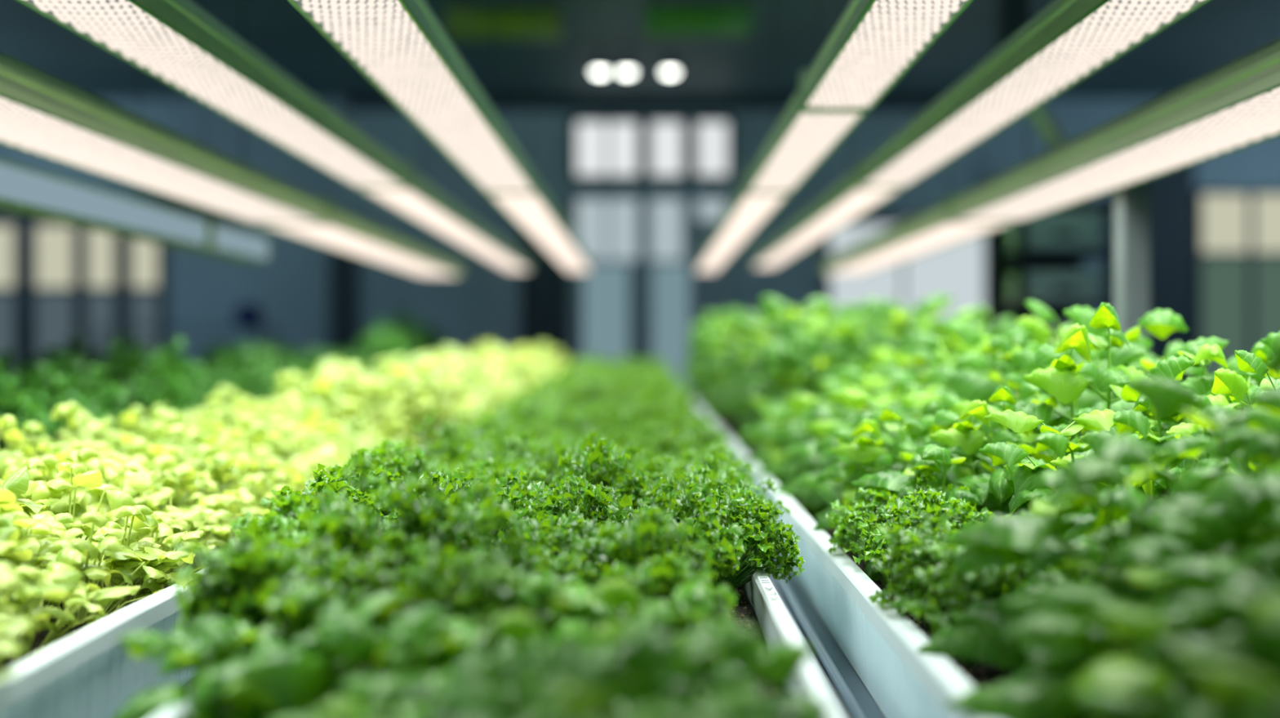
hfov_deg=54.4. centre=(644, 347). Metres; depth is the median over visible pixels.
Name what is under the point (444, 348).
plant
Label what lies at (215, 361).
herb
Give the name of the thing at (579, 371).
herb
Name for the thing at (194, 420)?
plant
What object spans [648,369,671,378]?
herb
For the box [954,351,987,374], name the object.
basil plant
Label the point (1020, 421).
basil plant
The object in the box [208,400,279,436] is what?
plant
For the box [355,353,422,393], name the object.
plant
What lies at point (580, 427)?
herb
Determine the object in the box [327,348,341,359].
herb
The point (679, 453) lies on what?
herb
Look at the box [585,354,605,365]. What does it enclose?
herb
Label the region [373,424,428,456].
plant
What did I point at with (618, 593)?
herb
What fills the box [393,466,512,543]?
herb
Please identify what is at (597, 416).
herb
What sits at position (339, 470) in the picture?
herb
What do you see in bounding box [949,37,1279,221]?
light
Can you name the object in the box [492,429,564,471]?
herb
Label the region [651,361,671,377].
herb
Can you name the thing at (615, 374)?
herb
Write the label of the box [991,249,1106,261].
shelf
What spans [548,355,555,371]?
plant
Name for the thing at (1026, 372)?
basil plant
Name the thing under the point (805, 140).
diffuser
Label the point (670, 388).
herb
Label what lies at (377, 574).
herb
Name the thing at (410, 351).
herb
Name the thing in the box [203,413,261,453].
plant
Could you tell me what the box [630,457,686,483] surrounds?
herb
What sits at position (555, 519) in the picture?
herb
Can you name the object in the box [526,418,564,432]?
herb
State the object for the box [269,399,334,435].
plant
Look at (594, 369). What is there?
herb
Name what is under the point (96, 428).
plant
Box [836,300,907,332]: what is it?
basil plant
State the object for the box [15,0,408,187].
light
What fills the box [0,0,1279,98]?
ceiling
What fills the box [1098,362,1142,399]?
basil plant
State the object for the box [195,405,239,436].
plant
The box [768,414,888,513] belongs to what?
basil plant
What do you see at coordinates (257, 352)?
herb
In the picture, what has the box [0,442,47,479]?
plant
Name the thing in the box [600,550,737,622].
herb
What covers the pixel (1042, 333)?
basil plant
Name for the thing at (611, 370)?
herb
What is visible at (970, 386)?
basil plant
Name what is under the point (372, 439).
plant
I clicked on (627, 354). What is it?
herb
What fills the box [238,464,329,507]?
plant
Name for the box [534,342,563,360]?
plant
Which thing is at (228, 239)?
diffuser
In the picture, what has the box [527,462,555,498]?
herb
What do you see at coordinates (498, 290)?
panel
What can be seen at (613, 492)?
herb
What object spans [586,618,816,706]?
herb
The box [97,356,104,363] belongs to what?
herb
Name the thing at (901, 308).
basil plant
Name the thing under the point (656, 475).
herb
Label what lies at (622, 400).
herb
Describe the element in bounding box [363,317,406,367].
herb
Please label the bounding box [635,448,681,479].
herb
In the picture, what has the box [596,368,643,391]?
herb
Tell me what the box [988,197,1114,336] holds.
storage rack
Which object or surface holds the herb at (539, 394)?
on the potting soil at (743, 612)
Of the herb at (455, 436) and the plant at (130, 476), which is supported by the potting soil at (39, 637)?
the plant at (130, 476)
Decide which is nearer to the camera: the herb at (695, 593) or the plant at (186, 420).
the herb at (695, 593)
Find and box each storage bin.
[1004,270,1102,303]
[1006,210,1102,253]
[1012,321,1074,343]
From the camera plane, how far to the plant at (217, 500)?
2.08 m
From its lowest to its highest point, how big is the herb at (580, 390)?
0.240 m
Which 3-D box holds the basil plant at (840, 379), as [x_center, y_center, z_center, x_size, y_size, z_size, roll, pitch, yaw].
[0.588,0.226,3.757,0.289,0.284,0.278,0,0,-24]
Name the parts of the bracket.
stem, arm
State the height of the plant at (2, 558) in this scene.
0.171 m
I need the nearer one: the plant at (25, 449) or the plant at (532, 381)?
the plant at (25, 449)
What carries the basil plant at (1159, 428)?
on the potting soil at (985, 675)
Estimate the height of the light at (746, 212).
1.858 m
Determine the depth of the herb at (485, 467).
2.31 m
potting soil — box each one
[0,532,235,671]
[693,396,1119,687]
[709,581,786,697]
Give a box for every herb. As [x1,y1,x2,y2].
[0,349,40,442]
[0,355,13,392]
[0,360,57,450]
[4,364,106,456]
[8,362,77,453]
[11,352,49,393]
[32,344,81,439]
[46,351,107,440]
[47,363,128,442]
[49,328,106,375]
[72,338,162,441]
[93,332,151,377]
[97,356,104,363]
[111,366,196,427]
[114,612,313,717]
[120,345,182,391]
[132,337,216,418]
[149,340,182,376]
[161,352,209,409]
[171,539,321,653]
[175,351,201,370]
[182,363,244,409]
[191,347,243,377]
[200,342,242,370]
[200,347,240,369]
[204,341,279,404]
[214,353,224,368]
[222,584,424,717]
[228,498,321,614]
[231,600,450,717]
[233,483,356,534]
[238,342,289,413]
[238,525,332,614]
[240,508,304,546]
[241,535,409,672]
[247,340,281,361]
[256,528,333,620]
[257,340,308,374]
[258,338,295,363]
[262,356,308,390]
[266,517,411,645]
[271,462,383,517]
[279,355,316,382]
[280,345,303,361]
[281,668,463,717]
[289,451,432,627]
[297,344,328,376]
[299,491,355,502]
[306,462,407,515]
[317,347,349,362]
[317,609,545,715]
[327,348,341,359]
[328,344,349,357]
[333,351,359,371]
[334,445,410,490]
[346,342,362,359]
[347,349,381,373]
[347,480,454,635]
[348,320,397,373]
[349,500,398,526]
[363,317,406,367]
[370,438,430,481]
[382,326,416,359]
[385,304,425,356]
[386,537,551,653]
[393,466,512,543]
[399,475,550,606]
[401,457,452,484]
[402,408,484,465]
[411,452,457,480]
[416,326,438,354]
[416,435,473,456]
[417,317,439,353]
[427,550,527,610]
[430,325,449,353]
[430,466,487,515]
[431,461,457,468]
[431,640,608,717]
[435,442,484,462]
[438,466,493,494]
[441,459,506,487]
[451,639,611,717]
[453,422,537,470]
[453,469,546,526]
[456,410,501,447]
[458,428,524,462]
[458,537,515,568]
[460,608,524,665]
[467,457,497,470]
[469,487,550,546]
[471,392,553,437]
[471,570,608,618]
[474,456,559,511]
[477,443,523,460]
[479,529,521,546]
[484,585,572,653]
[485,572,641,662]
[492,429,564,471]
[493,397,559,432]
[493,413,554,445]
[497,470,550,511]
[501,430,543,455]
[502,396,555,413]
[502,550,604,587]
[504,420,555,441]
[506,397,551,410]
[508,422,545,439]
[512,504,605,582]
[515,513,626,586]
[516,448,560,481]
[517,645,625,717]
[521,382,568,399]
[521,432,570,462]
[522,389,555,404]
[523,473,634,537]
[524,391,566,404]
[526,373,577,395]
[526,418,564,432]
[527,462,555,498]
[528,394,591,420]
[531,430,577,453]
[536,379,568,390]
[539,402,606,431]
[541,369,571,385]
[541,471,638,524]
[545,396,599,411]
[546,580,764,693]
[548,374,580,384]
[551,386,592,408]
[553,376,577,383]
[554,411,599,435]
[554,430,631,475]
[555,362,596,377]
[555,437,623,468]
[555,437,647,516]
[556,462,611,480]
[558,379,604,400]
[560,423,599,440]
[564,363,590,372]
[564,381,611,408]
[565,371,581,380]
[567,380,614,391]
[569,361,594,370]
[573,358,595,367]
[575,368,613,382]
[577,361,595,368]
[577,371,608,385]
[579,619,830,717]
[583,397,639,416]
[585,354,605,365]
[585,357,605,363]
[586,351,605,365]
[586,417,635,440]
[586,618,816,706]
[588,399,644,431]
[588,427,645,448]
[591,362,619,370]
[591,421,622,437]
[592,366,611,377]
[592,391,644,418]
[592,594,737,693]
[594,360,620,375]
[595,503,714,613]
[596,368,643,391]
[597,395,645,405]
[598,502,676,542]
[599,362,620,368]
[599,403,639,434]
[599,428,631,444]
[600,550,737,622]
[604,357,625,366]
[604,373,650,391]
[604,381,634,395]
[604,382,638,392]
[605,470,745,577]
[606,385,645,400]
[608,361,642,371]
[608,368,639,381]
[609,386,640,404]
[610,371,642,386]
[610,443,671,509]
[610,471,696,532]
[611,508,697,557]
[616,361,647,375]
[617,430,679,457]
[617,575,715,626]
[619,359,645,370]
[620,684,768,717]
[621,353,643,364]
[621,424,679,459]
[622,354,640,362]
[622,364,642,374]
[627,420,672,438]
[630,429,662,452]
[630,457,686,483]
[631,395,686,418]
[631,446,672,458]
[633,370,644,380]
[633,395,709,426]
[635,382,693,417]
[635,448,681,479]
[636,393,692,425]
[637,370,670,382]
[637,413,672,434]
[639,357,671,374]
[639,373,691,402]
[640,362,675,380]
[640,365,668,375]
[640,381,693,412]
[643,385,697,413]
[644,391,693,415]
[644,469,720,522]
[645,354,663,363]
[645,391,667,403]
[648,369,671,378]
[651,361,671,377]
[661,419,704,444]
[662,408,725,443]
[662,415,738,461]
[662,449,724,462]
[665,422,711,445]
[666,450,766,521]
[666,483,781,598]
[670,436,725,461]
[670,454,685,462]
[671,443,752,487]
[675,463,765,586]
[680,440,754,483]
[723,477,791,523]
[724,494,805,587]
[825,486,892,580]
[842,497,897,588]
[853,493,926,594]
[868,510,961,635]
[883,484,975,602]
[884,470,976,522]
[884,539,953,631]
[904,539,1018,667]
[917,494,991,529]
[926,500,1017,599]
[941,509,1084,600]
[953,559,1076,613]
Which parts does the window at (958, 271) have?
pane, pane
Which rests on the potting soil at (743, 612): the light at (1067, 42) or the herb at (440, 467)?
the herb at (440, 467)
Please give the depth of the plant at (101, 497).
1.84 m
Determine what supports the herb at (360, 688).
on the potting soil at (743, 612)
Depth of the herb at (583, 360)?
7.67 m
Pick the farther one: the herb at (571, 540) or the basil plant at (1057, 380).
the basil plant at (1057, 380)
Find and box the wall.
[0,98,1279,364]
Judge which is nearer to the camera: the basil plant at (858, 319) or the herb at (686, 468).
the herb at (686, 468)
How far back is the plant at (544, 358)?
7.66 m
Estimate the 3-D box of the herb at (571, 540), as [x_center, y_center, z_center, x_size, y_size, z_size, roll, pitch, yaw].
[-0.094,0.289,1.526,0.174,0.165,0.188,0,0,-14]
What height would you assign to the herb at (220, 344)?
0.398 m
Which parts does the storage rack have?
post, post, panel, post, post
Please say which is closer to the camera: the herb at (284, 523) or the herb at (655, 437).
the herb at (284, 523)
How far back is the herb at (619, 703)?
1.04 m
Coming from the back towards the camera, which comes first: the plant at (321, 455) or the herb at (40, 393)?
the herb at (40, 393)
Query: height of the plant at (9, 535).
0.186 m
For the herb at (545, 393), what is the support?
on the potting soil at (743, 612)
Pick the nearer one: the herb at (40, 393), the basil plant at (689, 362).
the herb at (40, 393)
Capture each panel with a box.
[328,214,357,354]
[476,240,519,352]
[520,209,567,359]
[986,164,1010,328]
[1150,164,1195,382]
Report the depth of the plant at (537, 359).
7.29 m
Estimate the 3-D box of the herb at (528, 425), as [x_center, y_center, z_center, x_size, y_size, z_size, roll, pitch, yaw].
[-0.291,0.277,3.132,0.194,0.190,0.175,0,0,-6]
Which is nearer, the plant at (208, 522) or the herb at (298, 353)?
the plant at (208, 522)
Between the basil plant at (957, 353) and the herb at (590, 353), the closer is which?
the basil plant at (957, 353)
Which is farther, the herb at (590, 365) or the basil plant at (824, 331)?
the herb at (590, 365)
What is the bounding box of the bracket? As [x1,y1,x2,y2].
[995,0,1070,149]
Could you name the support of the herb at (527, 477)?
on the potting soil at (743, 612)
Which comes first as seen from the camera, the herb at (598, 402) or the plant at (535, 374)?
the herb at (598, 402)
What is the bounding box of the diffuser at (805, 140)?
[749,113,860,191]
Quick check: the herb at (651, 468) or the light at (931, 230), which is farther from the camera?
the light at (931, 230)
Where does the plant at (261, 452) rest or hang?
on the potting soil at (39, 637)
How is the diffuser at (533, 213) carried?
attached to the light at (536, 213)
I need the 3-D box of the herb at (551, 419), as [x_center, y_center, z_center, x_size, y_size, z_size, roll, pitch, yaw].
[-0.205,0.262,3.509,0.258,0.214,0.236,0,0,-40]
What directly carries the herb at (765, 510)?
in the tray at (775, 625)
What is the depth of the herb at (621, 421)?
3.40 m
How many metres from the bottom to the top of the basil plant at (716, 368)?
0.519 m
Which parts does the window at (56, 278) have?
pane, pane, pane, pane, pane, pane, pane, pane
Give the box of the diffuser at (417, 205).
[364,189,528,271]
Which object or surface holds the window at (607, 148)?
in the wall
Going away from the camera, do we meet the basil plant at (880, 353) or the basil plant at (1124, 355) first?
the basil plant at (1124, 355)
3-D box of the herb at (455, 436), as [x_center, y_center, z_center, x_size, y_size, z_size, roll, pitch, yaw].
[-0.440,0.285,2.843,0.168,0.184,0.160,0,0,-17]
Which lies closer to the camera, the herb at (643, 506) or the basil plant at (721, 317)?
the herb at (643, 506)
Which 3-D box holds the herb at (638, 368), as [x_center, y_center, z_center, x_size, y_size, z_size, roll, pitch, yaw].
[-0.089,0.230,6.579,0.247,0.278,0.209,0,0,-28]
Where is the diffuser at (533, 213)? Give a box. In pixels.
[493,195,590,271]
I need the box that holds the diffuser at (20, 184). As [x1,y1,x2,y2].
[0,163,205,244]
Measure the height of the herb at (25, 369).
0.363 m
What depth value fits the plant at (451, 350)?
6.35 m
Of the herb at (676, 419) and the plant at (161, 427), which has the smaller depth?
the plant at (161, 427)
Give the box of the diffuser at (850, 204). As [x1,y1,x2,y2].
[753,189,897,266]
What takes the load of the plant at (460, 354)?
on the potting soil at (39, 637)
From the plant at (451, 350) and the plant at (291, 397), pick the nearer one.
the plant at (291, 397)
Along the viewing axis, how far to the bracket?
3.77 m
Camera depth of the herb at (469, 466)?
2.23 m
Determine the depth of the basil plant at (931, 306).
3.94 m
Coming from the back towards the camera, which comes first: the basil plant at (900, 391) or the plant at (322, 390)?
the plant at (322, 390)
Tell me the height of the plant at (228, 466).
0.192 m
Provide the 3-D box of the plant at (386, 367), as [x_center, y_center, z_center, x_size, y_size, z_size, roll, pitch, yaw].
[-0.861,0.212,4.774,0.353,0.316,0.383,0,0,33]
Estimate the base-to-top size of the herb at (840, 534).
0.146 m
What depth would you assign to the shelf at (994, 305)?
5.80 m
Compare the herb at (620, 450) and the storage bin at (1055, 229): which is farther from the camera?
the storage bin at (1055, 229)
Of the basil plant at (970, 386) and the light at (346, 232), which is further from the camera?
the light at (346, 232)
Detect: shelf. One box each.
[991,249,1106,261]
[991,302,1106,309]
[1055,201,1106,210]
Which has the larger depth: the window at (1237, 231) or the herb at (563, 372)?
the window at (1237, 231)
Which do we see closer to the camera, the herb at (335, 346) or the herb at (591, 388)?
the herb at (591, 388)
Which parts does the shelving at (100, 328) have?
post, post, shelf, shelf, post, post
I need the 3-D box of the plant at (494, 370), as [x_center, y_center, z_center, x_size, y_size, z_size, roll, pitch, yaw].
[-0.704,0.224,5.869,0.383,0.288,0.355,0,0,37]
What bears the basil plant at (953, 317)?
on the potting soil at (985, 675)
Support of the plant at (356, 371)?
on the potting soil at (39, 637)
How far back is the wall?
12.00 m
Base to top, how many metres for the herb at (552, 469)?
0.195 m
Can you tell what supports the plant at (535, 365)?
on the potting soil at (39, 637)
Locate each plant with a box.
[0,413,47,480]
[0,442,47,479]
[0,453,79,515]
[0,464,46,538]
[0,477,67,516]
[0,488,84,614]
[0,511,22,614]
[0,554,17,603]
[0,561,33,657]
[0,564,140,659]
[0,568,83,667]
[2,442,83,481]
[3,421,93,457]
[4,400,110,457]
[4,465,42,479]
[7,511,195,627]
[16,462,136,579]
[22,510,124,606]
[25,447,163,581]
[34,504,199,612]
[44,408,114,452]
[50,451,174,501]
[53,466,119,499]
[70,440,87,449]
[80,440,150,473]
[94,428,188,468]
[99,508,204,596]
[105,457,192,546]
[112,454,224,546]
[114,434,232,492]
[115,405,182,444]
[115,416,184,444]
[119,410,231,497]
[122,411,189,464]
[134,453,156,484]
[137,494,233,573]
[147,419,233,453]
[149,401,226,436]
[149,408,217,446]
[154,488,259,569]
[160,444,257,541]
[169,423,248,462]
[177,489,278,550]
[180,443,261,470]
[181,406,232,431]
[182,406,216,434]
[182,424,239,443]
[186,472,275,538]
[189,420,307,487]
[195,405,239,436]
[200,454,266,493]
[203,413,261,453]
[204,385,252,422]
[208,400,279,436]
[213,392,252,413]
[223,398,280,426]
[224,444,270,482]
[225,400,275,435]
[231,406,300,453]
[231,412,279,447]
[231,434,301,460]
[237,421,306,474]
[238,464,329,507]
[244,371,309,419]
[244,459,315,507]
[262,445,342,493]
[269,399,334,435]
[269,428,337,459]
[273,357,364,405]
[273,370,363,412]
[274,361,413,437]
[275,391,328,431]
[278,420,346,453]
[293,417,360,451]
[294,404,370,445]
[307,440,370,461]
[309,452,348,466]
[321,442,373,461]
[327,411,390,438]
[328,359,373,394]
[329,372,377,392]
[333,384,364,415]
[335,440,392,466]
[341,434,405,466]
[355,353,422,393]
[355,385,493,446]
[357,426,413,448]
[360,359,436,385]
[360,417,422,457]
[363,355,481,447]
[373,358,401,373]
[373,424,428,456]
[379,362,454,374]
[385,354,404,372]
[416,364,484,435]
[419,351,451,366]
[426,374,488,443]
[438,352,466,376]
[440,345,489,363]
[442,370,500,435]
[443,346,457,361]
[445,361,519,403]
[453,351,471,359]
[457,360,507,433]
[457,362,524,429]
[462,367,493,431]
[468,343,500,364]
[470,351,500,363]
[471,340,493,353]
[475,361,521,417]
[477,341,493,355]
[480,364,534,401]
[481,353,533,388]
[487,346,508,364]
[495,345,547,391]
[502,349,511,354]
[515,346,528,355]
[516,361,543,391]
[517,352,534,383]
[520,355,550,363]
[520,357,551,382]
[528,346,563,372]
[528,347,560,354]
[528,349,559,367]
[529,357,551,382]
[531,342,571,370]
[532,349,561,382]
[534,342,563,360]
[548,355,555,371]
[680,307,739,397]
[680,313,717,369]
[685,321,709,367]
[687,321,706,367]
[690,316,719,384]
[690,321,724,391]
[690,332,720,389]
[692,311,728,387]
[692,338,702,363]
[698,312,776,413]
[700,330,736,417]
[706,312,738,358]
[706,333,724,393]
[707,312,776,420]
[709,324,733,421]
[714,331,726,359]
[716,317,762,415]
[717,309,791,433]
[719,320,804,431]
[720,328,779,422]
[732,294,853,422]
[737,401,798,471]
[743,308,834,419]
[744,388,835,450]
[751,394,839,485]
[754,410,800,449]
[755,400,813,455]
[762,391,878,479]
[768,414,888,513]
[777,420,886,510]
[787,306,837,342]
[791,388,942,508]
[795,308,860,390]
[806,319,902,398]
[809,313,893,369]
[809,376,848,402]
[812,406,982,530]
[814,411,941,518]
[817,377,866,408]
[820,320,839,340]
[820,366,916,420]
[820,386,868,404]
[826,444,1014,579]
[832,382,902,413]
[835,314,879,330]
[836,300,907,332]
[837,300,866,319]
[843,373,938,426]
[844,293,954,386]
[845,369,888,389]
[856,305,908,318]
[862,310,928,388]
[866,382,954,451]
[868,346,929,393]
[875,351,920,395]
[877,304,939,364]
[878,333,971,395]
[879,315,932,342]
[885,365,951,395]
[889,386,980,465]
[897,408,935,418]
[905,321,995,404]
[906,310,968,333]
[906,357,946,386]
[906,393,993,464]
[911,304,991,371]
[914,385,1081,521]
[916,318,989,333]
[916,432,1259,680]
[924,320,1032,404]
[924,400,1029,488]
[928,363,937,368]
[942,327,994,372]
[943,333,1096,453]
[943,540,1279,717]
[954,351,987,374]
[961,315,1015,355]
[974,340,1029,374]
[977,431,1165,577]
[979,360,1135,474]
[982,408,1159,572]
[986,300,1075,405]
[1001,302,1195,515]
[1006,349,1098,434]
[1017,337,1062,374]
[1056,430,1214,568]
[1058,333,1142,404]
[1063,306,1187,408]
[1072,568,1279,717]
[1074,395,1205,497]
[1080,375,1279,652]
[1092,335,1182,391]
[1092,336,1246,422]
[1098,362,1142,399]
[1111,340,1265,423]
[1112,392,1263,497]
[1139,471,1279,668]
[1160,341,1184,382]
[1164,355,1248,381]
[1177,659,1279,717]
[1194,404,1279,478]
[1205,342,1279,395]
[1211,349,1279,410]
[1224,620,1279,709]
[1226,406,1279,549]
[1256,338,1279,529]
[1259,331,1279,349]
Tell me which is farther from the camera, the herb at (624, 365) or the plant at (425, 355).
the herb at (624, 365)
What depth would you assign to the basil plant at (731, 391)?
4.59 m
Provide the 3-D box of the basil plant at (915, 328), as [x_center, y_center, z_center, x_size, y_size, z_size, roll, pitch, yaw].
[1.001,0.109,4.597,0.428,0.521,0.366,0,0,-21]
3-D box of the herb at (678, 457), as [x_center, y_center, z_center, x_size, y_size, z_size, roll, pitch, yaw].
[0.097,0.293,2.534,0.142,0.153,0.152,0,0,-14]
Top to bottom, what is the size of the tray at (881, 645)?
0.140 m
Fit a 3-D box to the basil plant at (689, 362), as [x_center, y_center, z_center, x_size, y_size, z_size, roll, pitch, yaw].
[0.455,0.099,8.128,0.355,0.541,0.386,0,0,-4]
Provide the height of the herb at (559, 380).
0.241 m
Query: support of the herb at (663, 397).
on the potting soil at (743, 612)
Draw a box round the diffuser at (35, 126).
[0,97,320,222]
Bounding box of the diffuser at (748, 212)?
[696,195,784,271]
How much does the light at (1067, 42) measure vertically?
1.860 m
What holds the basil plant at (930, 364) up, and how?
on the potting soil at (985, 675)
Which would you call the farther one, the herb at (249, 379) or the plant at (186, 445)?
the herb at (249, 379)
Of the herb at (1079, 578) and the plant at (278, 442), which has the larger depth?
the plant at (278, 442)
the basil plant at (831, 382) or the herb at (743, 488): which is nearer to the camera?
the herb at (743, 488)
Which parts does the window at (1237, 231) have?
pane, pane, pane, pane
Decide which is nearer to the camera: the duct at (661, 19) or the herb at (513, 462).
the herb at (513, 462)
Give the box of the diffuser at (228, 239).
[214,224,267,259]
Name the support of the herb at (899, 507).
on the potting soil at (985, 675)
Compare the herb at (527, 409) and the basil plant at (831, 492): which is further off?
the herb at (527, 409)
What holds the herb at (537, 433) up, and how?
on the potting soil at (743, 612)
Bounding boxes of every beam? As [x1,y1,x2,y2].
[0,195,248,222]
[346,96,939,111]
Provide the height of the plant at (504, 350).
0.358 m
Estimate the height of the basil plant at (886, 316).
0.551 m
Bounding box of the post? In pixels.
[1114,178,1150,355]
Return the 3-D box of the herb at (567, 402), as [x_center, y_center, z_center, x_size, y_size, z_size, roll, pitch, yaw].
[-0.239,0.255,3.695,0.241,0.228,0.266,0,0,32]
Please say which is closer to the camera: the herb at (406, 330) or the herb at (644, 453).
the herb at (644, 453)
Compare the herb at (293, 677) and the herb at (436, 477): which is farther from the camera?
the herb at (436, 477)
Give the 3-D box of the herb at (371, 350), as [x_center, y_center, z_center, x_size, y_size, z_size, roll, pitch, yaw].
[-1.592,0.103,7.224,0.301,0.531,0.278,0,0,-26]
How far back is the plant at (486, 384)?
5.65 m
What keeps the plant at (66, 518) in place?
on the potting soil at (39, 637)
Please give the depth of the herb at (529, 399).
4.09 m
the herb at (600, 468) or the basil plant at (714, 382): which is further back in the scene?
the basil plant at (714, 382)
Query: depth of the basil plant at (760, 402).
3.75 m
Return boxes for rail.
[761,550,885,717]
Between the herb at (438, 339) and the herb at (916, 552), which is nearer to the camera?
the herb at (916, 552)
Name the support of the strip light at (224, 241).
hanging from the ceiling
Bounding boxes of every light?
[0,0,328,223]
[0,68,208,247]
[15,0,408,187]
[175,0,269,261]
[257,0,463,276]
[288,0,537,193]
[358,0,532,271]
[488,0,592,272]
[589,48,610,75]
[616,48,637,75]
[659,48,680,75]
[693,0,789,272]
[746,0,866,193]
[751,0,902,267]
[800,0,973,109]
[821,26,1017,274]
[857,0,1212,187]
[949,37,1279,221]
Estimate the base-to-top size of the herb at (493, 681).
0.141 m
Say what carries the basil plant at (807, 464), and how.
on the potting soil at (985, 675)
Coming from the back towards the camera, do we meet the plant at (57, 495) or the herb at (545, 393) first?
the herb at (545, 393)
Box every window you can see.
[0,222,164,376]
[571,116,732,181]
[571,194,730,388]
[824,214,986,331]
[1195,189,1279,379]
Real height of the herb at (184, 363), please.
0.349 m
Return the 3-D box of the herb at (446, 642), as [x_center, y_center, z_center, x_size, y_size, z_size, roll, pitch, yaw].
[-0.186,0.307,1.091,0.225,0.160,0.197,0,0,38]
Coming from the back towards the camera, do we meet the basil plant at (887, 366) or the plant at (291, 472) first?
the basil plant at (887, 366)
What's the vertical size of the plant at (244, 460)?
0.159 m
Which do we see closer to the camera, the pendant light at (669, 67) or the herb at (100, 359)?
the herb at (100, 359)
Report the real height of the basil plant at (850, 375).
0.322 m
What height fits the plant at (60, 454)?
0.203 m
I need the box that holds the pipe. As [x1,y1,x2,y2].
[774,573,866,717]
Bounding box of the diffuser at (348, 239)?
[267,225,459,275]
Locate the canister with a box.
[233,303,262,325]
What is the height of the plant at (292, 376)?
0.302 m
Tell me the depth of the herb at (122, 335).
4.78 m
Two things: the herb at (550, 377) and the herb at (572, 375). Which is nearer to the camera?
the herb at (550, 377)
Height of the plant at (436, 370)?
0.311 m
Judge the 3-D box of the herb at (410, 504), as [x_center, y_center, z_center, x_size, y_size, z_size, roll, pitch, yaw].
[-0.318,0.243,1.386,0.164,0.257,0.186,0,0,-8]
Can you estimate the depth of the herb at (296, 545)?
1.41 m
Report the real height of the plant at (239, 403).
0.230 m
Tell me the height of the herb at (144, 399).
0.310 m
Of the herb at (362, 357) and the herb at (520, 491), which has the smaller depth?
the herb at (520, 491)
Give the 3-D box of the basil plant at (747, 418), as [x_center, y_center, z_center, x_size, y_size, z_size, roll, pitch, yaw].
[0.461,0.136,4.439,0.348,0.466,0.378,0,0,34]
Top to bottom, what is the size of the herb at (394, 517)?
0.164 m
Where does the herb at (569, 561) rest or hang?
on the potting soil at (743, 612)
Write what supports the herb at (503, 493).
on the potting soil at (743, 612)
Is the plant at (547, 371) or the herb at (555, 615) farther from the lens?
the plant at (547, 371)
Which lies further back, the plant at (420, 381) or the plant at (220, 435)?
the plant at (420, 381)
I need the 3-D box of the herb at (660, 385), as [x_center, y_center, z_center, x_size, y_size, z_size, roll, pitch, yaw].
[0.044,0.240,4.063,0.237,0.258,0.273,0,0,2]
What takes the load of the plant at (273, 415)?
on the potting soil at (39, 637)
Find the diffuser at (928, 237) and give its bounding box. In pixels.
[826,222,1008,274]
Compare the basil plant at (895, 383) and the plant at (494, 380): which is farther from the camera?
the plant at (494, 380)
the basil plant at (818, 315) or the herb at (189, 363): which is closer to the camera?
the basil plant at (818, 315)
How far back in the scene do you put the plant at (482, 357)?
6.47 m
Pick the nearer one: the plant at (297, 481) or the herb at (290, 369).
the plant at (297, 481)
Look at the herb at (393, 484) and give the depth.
1.49 m
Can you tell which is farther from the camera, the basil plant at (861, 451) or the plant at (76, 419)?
the plant at (76, 419)
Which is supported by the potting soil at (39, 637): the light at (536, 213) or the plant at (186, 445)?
the plant at (186, 445)
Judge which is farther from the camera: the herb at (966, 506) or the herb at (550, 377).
the herb at (550, 377)
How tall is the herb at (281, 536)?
0.148 m
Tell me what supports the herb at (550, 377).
on the potting soil at (743, 612)
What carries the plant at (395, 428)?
on the potting soil at (39, 637)
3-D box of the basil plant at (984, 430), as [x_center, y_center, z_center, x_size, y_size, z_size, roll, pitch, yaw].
[0.576,0.229,2.131,0.266,0.279,0.252,0,0,5]
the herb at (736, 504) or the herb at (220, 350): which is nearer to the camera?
the herb at (736, 504)
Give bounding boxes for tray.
[0,431,480,717]
[151,544,844,717]
[689,394,987,717]
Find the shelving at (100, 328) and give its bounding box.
[97,325,277,364]
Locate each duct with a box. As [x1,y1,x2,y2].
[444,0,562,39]
[644,0,752,36]
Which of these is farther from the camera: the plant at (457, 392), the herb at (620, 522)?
the plant at (457, 392)
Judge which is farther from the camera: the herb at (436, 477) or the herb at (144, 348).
the herb at (144, 348)
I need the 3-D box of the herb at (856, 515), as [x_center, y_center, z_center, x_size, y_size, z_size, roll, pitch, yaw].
[0.361,0.291,1.844,0.127,0.135,0.127,0,0,31]
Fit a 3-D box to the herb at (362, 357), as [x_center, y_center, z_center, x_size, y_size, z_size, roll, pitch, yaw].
[-1.583,0.189,6.857,0.277,0.359,0.256,0,0,26]
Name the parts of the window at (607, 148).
pane, pane, pane, pane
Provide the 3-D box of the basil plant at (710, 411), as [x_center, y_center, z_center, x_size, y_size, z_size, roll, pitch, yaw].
[0.492,0.106,5.563,0.354,0.527,0.400,0,0,-21]
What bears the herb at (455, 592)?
on the potting soil at (743, 612)
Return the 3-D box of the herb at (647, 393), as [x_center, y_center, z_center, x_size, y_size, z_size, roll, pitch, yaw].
[0.052,0.257,4.296,0.233,0.223,0.221,0,0,-41]
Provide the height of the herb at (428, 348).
0.517 m
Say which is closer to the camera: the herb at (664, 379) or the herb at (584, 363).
the herb at (664, 379)

